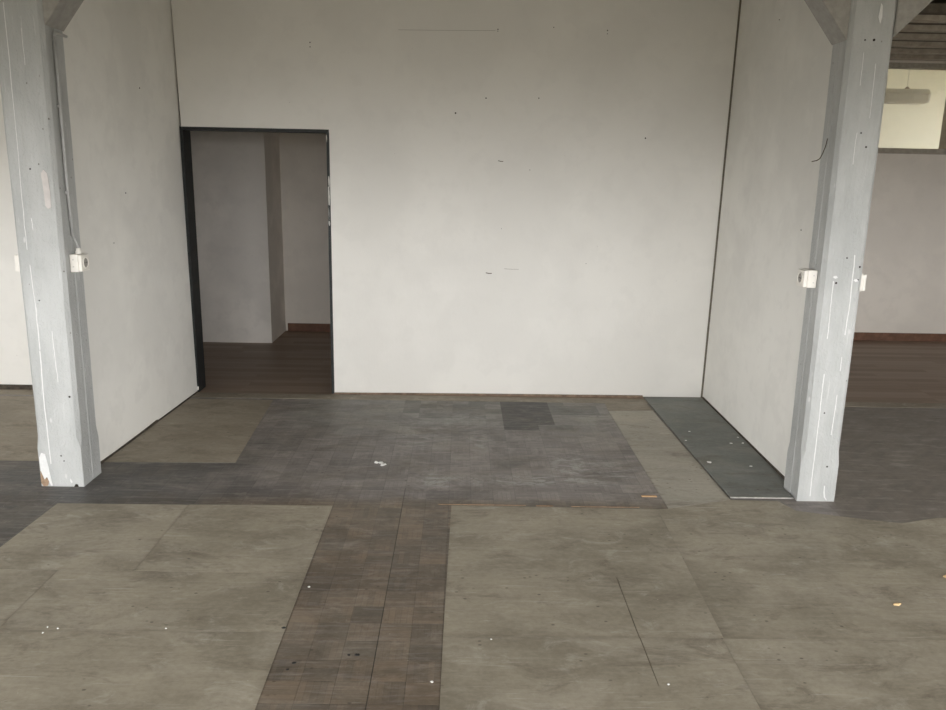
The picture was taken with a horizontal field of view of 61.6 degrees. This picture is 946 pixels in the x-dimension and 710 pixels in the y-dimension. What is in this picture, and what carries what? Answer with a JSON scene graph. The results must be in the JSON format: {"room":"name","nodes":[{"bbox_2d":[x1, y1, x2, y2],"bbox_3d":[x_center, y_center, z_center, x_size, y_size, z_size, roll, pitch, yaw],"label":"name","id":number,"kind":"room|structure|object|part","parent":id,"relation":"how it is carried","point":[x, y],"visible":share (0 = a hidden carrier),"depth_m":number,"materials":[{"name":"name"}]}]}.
{"room":"empty warehouse","nodes":[
{"label":"empty warehouse","id":0,"kind":"room"},
{"bbox_2d":[62,0,196,460],"bbox_3d":[-2.196,-1.059,5.061,0.189,3.116,1.827,1,13,-1],"label":"wall","id":1,"kind":"structure","parent":0,"point":[120,62],"depth_m":4.99,"materials":[{"name":"white paint"}]},
{"bbox_2d":[101,391,197,463],"bbox_3d":[-2.168,0.469,5.352,0.016,0.017,1.702,1,13,1],"label":"baseboard","id":2,"kind":"structure","parent":1,"relation":"attached to","point":[156,421],"depth_m":5.19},
{"bbox_2d":[0,0,739,396],"bbox_3d":[-2.400,-1.258,5.908,8.563,3.114,0.169,1,13,-1],"label":"wall","id":3,"kind":"structure","parent":0,"point":[525,194],"depth_m":5.86,"materials":[{"name":"white paint"}]},
{"bbox_2d":[0,384,32,389],"bbox_3d":[-4.510,0.233,6.141,4.400,0.035,0.015,1,13,-1],"label":"baseboard","id":4,"kind":"structure","parent":3,"relation":"attached to","point":[2,386],"depth_m":6.15,"materials":[{"name":"brown wood"}]},
{"bbox_2d":[174,44,180,123],"bbox_3d":[-2.116,-2.215,5.656,0.048,1.125,0.030,1,13,-1],"label":"joint","id":5,"kind":"object","parent":3,"relation":"attached to","point":[174,44],"visible":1,"depth_m":5.72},
{"bbox_2d":[179,126,333,393],"bbox_3d":[-1.604,-0.693,6.050,1.076,1.991,0.177,1,13,-1],"label":"door frame","id":6,"kind":"structure","parent":3,"relation":"in","point":[185,137],"depth_m":5.96,"materials":[{"name":"grey paint"}]},
{"bbox_2d":[334,392,642,397],"bbox_3d":[0.128,0.310,6.238,2.422,0.018,0.024,1,13,-1],"label":"baseboard","id":7,"kind":"structure","parent":3,"relation":"attached to","point":[451,394],"depth_m":6.23,"materials":[{"name":"grey"}]},
{"bbox_2d":[700,0,741,397],"bbox_3d":[1.861,-1.183,5.946,0.058,3.116,0.030,1,13,-1],"label":"joint","id":8,"kind":"object","parent":3,"relation":"attached to","point":[740,0],"visible":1,"depth_m":5.93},
{"bbox_2d":[0,394,945,709],"bbox_3d":[0.149,1.424,1.683,13.600,0.120,9.040,1,13,-1],"label":"floor","id":9,"kind":"structure","parent":0,"point":[376,575],"depth_m":4.37,"materials":[{"name":"concrete"}]},
{"bbox_2d":[0,396,38,460],"bbox_3d":[-3.719,0.456,5.312,2.760,0.001,1.350,1,13,-1],"label":"board","id":10,"kind":"object","parent":9,"relation":"on","point":[18,424],"visible":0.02,"depth_m":5.22,"materials":[{"name":"beige wood"}]},
{"bbox_2d":[0,0,100,486],"bbox_3d":[-2.222,-0.723,4.089,1.136,2.900,0.214,1,13,-1],"label":"timber post","id":11,"kind":"object","parent":9,"relation":"on","point":[53,295],"visible":0.99,"depth_m":4.03,"materials":[{"name":"grey paint"}]},
{"bbox_2d":[14,254,19,271],"bbox_3d":[-2.354,-0.486,4.165,0.064,0.092,0.096,1,13,-1],"label":"wall socket","id":12,"kind":"object","parent":11,"relation":"attached to","point":[16,257],"visible":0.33,"depth_m":4.12,"materials":[{"name":"white plastic"}]},
{"bbox_2d":[52,31,79,247],"bbox_3d":[-2.055,-1.079,4.041,0.031,1.061,0.137,1,13,-1],"label":"conduit","id":13,"kind":"object","parent":11,"relation":"attached to","point":[60,106],"visible":1,"depth_m":3.97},
{"bbox_2d":[69,248,89,271],"bbox_3d":[-2.052,-0.497,4.140,0.064,0.120,0.096,1,13,-1],"label":"wall socket","id":14,"kind":"object","parent":11,"relation":"attached to","point":[79,261],"visible":1,"depth_m":4.11,"materials":[{"name":"white plastic"}]},
{"bbox_2d":[0,503,187,570],"bbox_3d":[-1.813,0.848,3.760,0.693,0.002,0.698,1,13,-1],"label":"board","id":15,"kind":"object","parent":9,"relation":"on","point":[68,536],"visible":1,"depth_m":3.72,"materials":[{"name":"beige wood"}]},
{"bbox_2d":[0,630,283,709],"bbox_3d":[-1.676,1.185,2.295,1.964,0.002,1.389,1,13,-1],"label":"board","id":16,"kind":"object","parent":9,"relation":"on","point":[50,669],"visible":1,"depth_m":2.75,"materials":[{"name":"beige wood"}]},
{"bbox_2d":[0,570,305,631],"bbox_3d":[-1.250,0.986,3.204,1.068,0.002,0.459,1,13,-1],"label":"board","id":17,"kind":"object","parent":9,"relation":"on","point":[96,600],"visible":1,"depth_m":3.18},
{"bbox_2d":[104,399,272,462],"bbox_3d":[-1.804,0.486,5.344,0.770,0.001,1.353,1,13,-1],"label":"board","id":18,"kind":"object","parent":9,"relation":"on","point":[197,430],"visible":1,"depth_m":5.20,"materials":[{"name":"beige wood"}]},
{"bbox_2d":[135,504,331,572],"bbox_3d":[-1.096,0.859,3.773,0.739,0.002,0.716,1,13,-1],"label":"board","id":19,"kind":"object","parent":9,"relation":"on","point":[204,538],"visible":1,"depth_m":3.72,"materials":[{"name":"beige wood"}]},
{"bbox_2d":[0,389,945,407],"bbox_3d":[0.089,0.399,6.151,13.600,0.122,0.130,1,13,-1],"label":"threshold","id":20,"kind":"object","parent":9,"relation":"on","point":[7,392],"visible":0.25,"depth_m":6.13,"materials":[{"name":"brown wood"}]},
{"bbox_2d":[438,504,524,505],"bbox_3d":[0.046,0.788,4.175,0.460,0.003,0.004,1,13,-1],"label":"wood sliver","id":21,"kind":"object","parent":9,"relation":"on","point":[438,504],"visible":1,"depth_m":4.17,"materials":[{"name":"brown wood"}]},
{"bbox_2d":[443,505,723,638],"bbox_3d":[0.428,0.932,3.583,1.097,0.002,1.206,1,13,-1],"label":"board","id":22,"kind":"object","parent":9,"relation":"on","point":[513,571],"visible":1,"depth_m":3.44,"materials":[{"name":"beige wood"}]},
{"bbox_2d":[439,636,760,709],"bbox_3d":[0.421,1.220,2.324,1.064,0.002,1.375,1,13,-1],"label":"board","id":23,"kind":"object","parent":9,"relation":"on","point":[478,672],"visible":1,"depth_m":2.77,"materials":[{"name":"beige wood"}]},
{"bbox_2d":[571,506,638,507],"bbox_3d":[0.697,0.800,4.179,0.360,0.003,0.004,1,13,-1],"label":"wood sliver","id":24,"kind":"object","parent":9,"relation":"on","point":[571,506],"visible":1,"depth_m":4.18,"materials":[{"name":"brown wood"}]},
{"bbox_2d":[641,495,656,496],"bbox_3d":[0.961,0.770,4.329,0.083,0.004,0.018,1,13,-1],"label":"wood sliver","id":25,"kind":"object","parent":9,"relation":"on","point":[641,495],"visible":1,"depth_m":4.33,"materials":[{"name":"beige wood"}]},
{"bbox_2d":[609,410,729,508],"bbox_3d":[1.202,0.612,5.047,0.370,0.002,1.786,1,13,-1],"label":"board","id":26,"kind":"object","parent":9,"relation":"on","point":[679,479],"visible":1,"depth_m":4.85,"materials":[{"name":"beige wood"}]},
{"bbox_2d":[644,397,793,498],"bbox_3d":[1.587,0.560,5.288,0.460,0.011,1.984,1,13,-1],"label":"floor panel","id":27,"kind":"object","parent":9,"relation":"on","point":[710,437],"visible":0.94,"depth_m":5.07,"materials":[{"name":"grey stone"}]},
{"bbox_2d":[658,500,945,639],"bbox_3d":[2.532,0.952,3.676,3.181,0.002,1.322,1,13,-1],"label":"board","id":28,"kind":"object","parent":9,"relation":"on","point":[761,569],"visible":1,"depth_m":3.54,"materials":[{"name":"beige wood"}]},
{"bbox_2d":[723,639,945,709],"bbox_3d":[2.541,1.251,2.367,3.199,0.002,1.389,1,13,-1],"label":"board","id":29,"kind":"object","parent":9,"relation":"on","point":[781,674],"visible":1,"depth_m":2.81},
{"bbox_2d":[784,0,932,501],"bbox_3d":[1.924,-0.638,4.074,1.164,2.900,0.185,1,13,-1],"label":"timber post","id":30,"kind":"object","parent":9,"relation":"on","point":[860,33],"visible":1,"depth_m":4.00,"materials":[{"name":"grey paint"}]},
{"bbox_2d":[796,268,817,287],"bbox_3d":[1.735,-0.401,4.128,0.072,0.092,0.096,1,13,-1],"label":"wall socket","id":31,"kind":"object","parent":30,"relation":"attached to","point":[806,277],"visible":1,"depth_m":4.09,"materials":[{"name":"white plastic"}]},
{"bbox_2d":[859,274,866,291],"bbox_3d":[2.017,-0.385,4.170,0.064,0.092,0.096,1,13,-1],"label":"wall socket","id":32,"kind":"object","parent":30,"relation":"attached to","point":[863,277],"visible":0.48,"depth_m":4.13,"materials":[{"name":"white plastic"}]},
{"bbox_2d":[3,331,945,402],"bbox_3d":[0.070,0.081,7.545,13.600,0.120,2.730,1,13,-1],"label":"floor","id":33,"kind":"structure","parent":0,"point":[296,362],"depth_m":7.12,"materials":[{"name":"brown wood"}]},
{"bbox_2d":[190,131,285,342],"bbox_3d":[-2.702,-1.724,7.930,1.413,3.120,0.642,1,13,-1],"label":"wall pier","id":34,"kind":"object","parent":33,"relation":"on","point":[237,178],"visible":0.36,"depth_m":7.77,"materials":[{"name":"grey paint"}]},
{"bbox_2d":[279,60,945,333],"bbox_3d":[0.925,-2.500,9.659,15.300,4.000,2.980,1,13,-1],"label":"wall","id":35,"kind":"structure","parent":0,"point":[904,263],"depth_m":8.48,"materials":[{"name":"white paint"}]},
{"bbox_2d":[288,323,945,341],"bbox_3d":[2.427,-0.233,8.660,8.860,0.085,0.018,1,13,-1],"label":"baseboard","id":36,"kind":"structure","parent":35,"relation":"attached to","point":[316,327],"depth_m":8.69,"materials":[{"name":"brown wood"}]},
{"bbox_2d":[878,62,945,154],"bbox_3d":[4.876,-2.539,8.230,1.550,0.895,0.150,1,13,-1],"label":"window","id":37,"kind":"structure","parent":35,"relation":"in","point":[892,65],"depth_m":8.21,"materials":[{"name":"clear glass"}]},
{"bbox_3d":[4.884,-2.954,8.138,1.550,0.045,0.145,1,13,-1],"label":"head rail","id":38,"kind":"part","parent":37,"relation":"part of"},
{"bbox_2d":[703,0,832,475],"bbox_3d":[1.904,-0.987,5.094,0.171,3.116,1.960,1,13,-1],"label":"wall","id":39,"kind":"structure","parent":0,"point":[783,62],"depth_m":4.99,"materials":[{"name":"white paint"}]},
{"bbox_2d":[702,397,784,478],"bbox_3d":[1.811,0.536,5.375,0.016,0.026,1.811,1,13,0],"label":"baseboard","id":40,"kind":"structure","parent":39,"relation":"attached to","point":[734,428],"depth_m":5.18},
{"bbox_2d":[890,0,945,60],"bbox_3d":[0.190,-1.921,2.384,13.600,0.351,11.900,1,13,-1],"label":"ceiling","id":41,"kind":"structure","parent":0,"point":[923,38],"depth_m":6.61,"materials":[{"name":"brown wood"}]},
{"bbox_3d":[5.410,-4.345,9.363,6.400,0.100,2.850,1,13,-1],"label":"ceiling","id":42,"kind":"structure","parent":0,"visible":0},
{"bbox_2d":[884,69,930,104],"bbox_3d":[4.766,-3.600,9.191,1.130,1.300,0.240,1,13,-1],"label":"pendant lamp","id":43,"kind":"object","parent":42,"relation":"hanging from","point":[907,95],"visible":0.41,"depth_m":9.22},
{"bbox_2d":[884,88,930,104],"bbox_3d":[4.755,-3.042,9.319,1.130,0.155,0.240,1,13,-1],"label":"diffuser","id":44,"kind":"object","parent":43,"relation":"attached to","point":[907,95],"depth_m":9.22,"materials":[{"name":"grey plastic"}]},
{"bbox_3d":[5.333,-0.437,10.257,6.400,0.120,2.850,1,13,-1],"label":"floor","id":45,"kind":"structure","parent":0,"visible":0},
{"bbox_2d":[938,100,945,148],"bbox_3d":[5.654,-1.734,9.631,0.140,2.700,0.160,1,13,-1],"label":"upright","id":46,"kind":"object","parent":45,"relation":"on","point":[942,143],"depth_m":9.44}
]}

